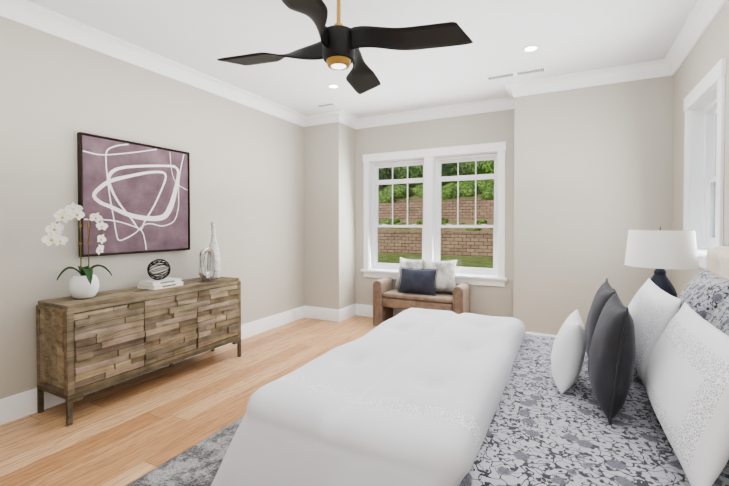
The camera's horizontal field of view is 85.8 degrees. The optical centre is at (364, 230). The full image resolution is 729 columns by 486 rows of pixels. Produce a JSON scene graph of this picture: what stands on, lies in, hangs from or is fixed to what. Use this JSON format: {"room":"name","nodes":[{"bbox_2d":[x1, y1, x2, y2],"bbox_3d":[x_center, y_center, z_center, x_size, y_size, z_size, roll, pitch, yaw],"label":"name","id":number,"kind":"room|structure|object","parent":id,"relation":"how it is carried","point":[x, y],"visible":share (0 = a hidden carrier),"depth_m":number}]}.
{"room":"bedroom","nodes":[
{"label":"bedroom","id":0,"kind":"room"},
{"bbox_2d":[0,16,303,398],"bbox_3d":[-2.150,-0.160,3.908,0.240,3.050,6.305,1,1,28],"label":"wall","id":1,"kind":"structure","parent":0,"point":[57,94],"depth_m":3.54},
{"bbox_2d":[77,132,189,256],"bbox_3d":[-2.101,-0.302,3.683,0.048,1.023,1.041,1,1,28],"label":"canvas art","id":2,"kind":"object","parent":1,"relation":"attached to","point":[135,195],"visible":0.98,"depth_m":3.60},
{"bbox_2d":[0,306,304,424],"bbox_3d":[-2.150,1.280,3.654,0.016,0.180,5.331,1,1,28],"label":"baseboard","id":3,"kind":"structure","parent":1,"relation":"attached to","point":[17,406],"depth_m":3.07},
{"bbox_2d":[0,0,307,126],"bbox_3d":[-2.114,-1.609,3.586,0.100,0.143,5.331,1,1,28],"label":"crown molding","id":4,"kind":"structure","parent":1,"relation":"attached to","point":[24,12],"depth_m":3.55},
{"bbox_2d":[0,315,376,485],"bbox_3d":[-0.045,1.444,2.839,4.987,0.120,6.305,1,1,28],"label":"floor","id":5,"kind":"structure","parent":0,"point":[125,433],"depth_m":2.95},
{"bbox_2d":[36,276,240,425],"bbox_3d":[-1.894,0.946,3.593,0.461,0.850,1.654,1,1,28],"label":"dresser","id":6,"kind":"object","parent":5,"relation":"on","point":[100,340],"visible":0.96,"depth_m":3.14},
{"bbox_2d":[41,202,111,298],"bbox_3d":[-2.224,0.155,3.024,0.428,0.748,0.491,1,1,28],"label":"orchid plant","id":7,"kind":"object","parent":6,"relation":"on","point":[84,284],"visible":1,"depth_m":3.01},
{"bbox_2d":[137,277,182,289],"bbox_3d":[-1.883,0.487,3.630,0.240,0.064,0.321,1,1,28],"label":"books","id":8,"kind":"object","parent":6,"relation":"on","point":[154,284],"visible":0.98,"depth_m":3.54},
{"bbox_2d":[147,259,170,279],"bbox_3d":[-1.892,0.357,3.610,0.190,0.194,0.193,1,1,28],"label":"decor","id":9,"kind":"object","parent":8,"relation":"on","point":[156,261],"visible":1,"depth_m":3.58},
{"bbox_2d":[199,247,214,280],"bbox_3d":[-1.613,0.340,4.017,0.077,0.344,0.187,1,1,28],"label":"sculpture","id":10,"kind":"object","parent":6,"relation":"on","point":[205,275],"visible":1,"depth_m":3.98},
{"bbox_2d":[207,222,220,278],"bbox_3d":[-1.612,0.208,4.189,0.140,0.602,0.140,1,1,28],"label":"vase","id":11,"kind":"object","parent":6,"relation":"on","point":[213,245],"visible":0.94,"depth_m":4.16},
{"bbox_2d":[126,416,243,485],"bbox_3d":[0.179,1.379,2.313,2.463,0.026,3.213,1,1,28],"label":"rug","id":12,"kind":"object","parent":5,"relation":"on","point":[199,463],"visible":0.02,"depth_m":2.29},
{"bbox_2d":[373,257,469,325],"bbox_3d":[0.780,0.868,5.428,1.270,0.940,0.463,1,1,28],"label":"bench","id":13,"kind":"object","parent":5,"relation":"on","point":[418,283],"visible":0.98,"depth_m":5.32},
{"bbox_2d":[211,246,728,485],"bbox_3d":[0.781,0.750,2.134,2.364,1.289,2.271,1,1,28],"label":"bed","id":14,"kind":"object","parent":5,"relation":"on","point":[614,391],"visible":1,"depth_m":1.60},
{"bbox_3d":[2.207,1.012,2.941,0.539,0.740,0.600,1,1,28],"label":"nightstand","id":15,"kind":"object","parent":5,"relation":"on","visible":0},
{"bbox_2d":[624,226,698,297],"bbox_3d":[2.207,0.304,2.929,0.444,0.674,0.444,1,1,28],"label":"table lamp","id":16,"kind":"object","parent":15,"relation":"on","point":[660,251],"visible":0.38,"depth_m":2.77},
{"bbox_2d":[304,122,354,309],"bbox_3d":[-0.480,-0.199,6.178,0.624,3.050,0.734,1,1,28],"label":"wall","id":17,"kind":"structure","parent":0,"point":[329,215],"depth_m":5.86},
{"bbox_2d":[305,306,339,321],"bbox_3d":[-0.634,1.242,5.860,0.610,0.180,0.016,1,1,28],"label":"baseboard","id":18,"kind":"structure","parent":17,"relation":"attached to","point":[328,314],"depth_m":5.85},
{"bbox_2d":[304,110,343,125],"bbox_3d":[-0.576,-1.646,5.733,0.604,0.143,0.100,1,1,28],"label":"crown molding","id":19,"kind":"structure","parent":17,"relation":"attached to","point":[335,116],"depth_m":5.75},
{"bbox_2d":[340,304,355,321],"bbox_3d":[-0.258,1.241,5.937,0.016,0.180,0.450,1,1,28],"label":"baseboard","id":20,"kind":"structure","parent":17,"relation":"attached to","point":[347,312],"depth_m":5.92},
{"bbox_2d":[344,111,359,127],"bbox_3d":[-0.242,-1.647,5.828,0.100,0.143,0.360,1,1,28],"label":"crown molding","id":21,"kind":"structure","parent":17,"relation":"attached to","point":[350,120],"depth_m":5.92},
{"bbox_2d":[27,0,696,117],"bbox_3d":[-0.045,-1.726,2.785,4.987,0.120,6.305,1,1,28],"label":"ceiling","id":22,"kind":"structure","parent":0,"point":[566,36],"depth_m":3.46},
{"bbox_2d":[315,102,336,107],"bbox_3d":[-0.522,-1.705,5.320,0.300,0.006,0.100,1,1,28],"label":"ceiling vent","id":23,"kind":"object","parent":22,"relation":"in","point":[326,104],"visible":0.98,"depth_m":5.29},
{"bbox_2d":[327,84,339,88],"bbox_3d":[-0.363,-1.694,4.606,0.156,0.006,0.156,1,1,28],"label":"recessed light","id":24,"kind":"object","parent":22,"relation":"in","point":[333,86],"visible":1,"depth_m":4.61},
{"bbox_2d":[217,0,472,93],"bbox_3d":[-0.169,-1.363,2.559,1.268,0.595,1.268,-1,1,-33],"label":"fan","id":25,"kind":"object","parent":22,"relation":"hanging from","point":[338,46],"visible":1,"depth_m":2.47},
{"bbox_2d":[485,66,546,80],"bbox_3d":[1.625,-1.687,4.224,0.620,0.006,0.130,1,1,28],"label":"ceiling vent","id":26,"kind":"object","parent":22,"relation":"in","point":[517,73],"visible":1,"depth_m":4.20},
{"bbox_2d":[522,45,539,52],"bbox_3d":[1.535,-1.677,3.618,0.156,0.006,0.156,1,1,28],"label":"recessed light","id":27,"kind":"object","parent":22,"relation":"in","point":[530,48],"visible":1,"depth_m":3.61},
{"bbox_2d":[355,109,514,316],"bbox_3d":[0.974,-0.190,5.700,2.398,3.050,0.240,1,1,28],"label":"wall","id":28,"kind":"structure","parent":0,"point":[491,127],"depth_m":5.41},
{"bbox_2d":[356,304,406,316],"bbox_3d":[0.915,1.246,5.611,2.398,0.180,0.016,1,1,28],"label":"baseboard","id":29,"kind":"structure","parent":28,"relation":"attached to","point":[361,309],"depth_m":6.06},
{"bbox_2d":[361,141,506,286],"bbox_3d":[0.947,-0.220,5.657,2.136,1.890,0.260,1,1,28],"label":"window","id":30,"kind":"structure","parent":28,"relation":"in","point":[440,162],"depth_m":5.55},
{"bbox_2d":[353,97,514,128],"bbox_3d":[0.895,-1.642,5.525,2.398,0.143,0.100,1,1,28],"label":"crown molding","id":31,"kind":"structure","parent":28,"relation":"attached to","point":[497,104],"depth_m":5.48},
{"bbox_2d":[513,75,673,334],"bbox_3d":[2.582,-0.171,4.584,1.485,3.050,0.734,1,1,28],"label":"wall","id":32,"kind":"structure","parent":0,"point":[593,171],"depth_m":4.26},
{"bbox_2d":[504,100,514,107],"bbox_3d":[1.796,-1.629,4.767,0.100,0.143,0.360,1,1,28],"label":"crown molding","id":33,"kind":"structure","parent":32,"relation":"attached to","point":[511,103],"depth_m":5.04},
{"bbox_2d":[526,332,556,336],"bbox_3d":[2.385,1.269,4.288,1.464,0.180,0.016,1,1,28],"label":"baseboard","id":34,"kind":"structure","parent":32,"relation":"attached to","point":[532,333],"depth_m":4.48},
{"bbox_2d":[504,60,659,99],"bbox_3d":[2.289,-1.620,4.241,1.458,0.143,0.100,1,1,28],"label":"crown molding","id":35,"kind":"structure","parent":32,"relation":"attached to","point":[650,69],"depth_m":4.21},
{"bbox_2d":[671,0,728,297],"bbox_3d":[2.060,-0.122,1.715,0.240,3.050,6.305,1,1,28],"label":"wall","id":36,"kind":"structure","parent":0,"point":[709,51],"depth_m":3.25},
{"bbox_2d":[660,0,726,76],"bbox_3d":[1.796,-1.574,1.550,0.100,0.143,5.331,1,1,28],"label":"crown molding","id":37,"kind":"structure","parent":36,"relation":"attached to","point":[701,16],"depth_m":3.20},
{"bbox_2d":[683,58,725,268],"bbox_3d":[2.671,-0.434,2.991,0.260,1.430,1.000,1,1,28],"label":"window","id":38,"kind":"structure","parent":36,"relation":"in","point":[710,175],"depth_m":3.26},
{"label":"outside","id":39,"kind":"structure","parent":0,"visible":0},
{"bbox_2d":[378,160,493,267],"bbox_3d":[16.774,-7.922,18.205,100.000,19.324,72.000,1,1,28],"label":"window panes","id":40,"kind":"object","parent":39,"point":[459,252],"depth_m":24.37}
]}

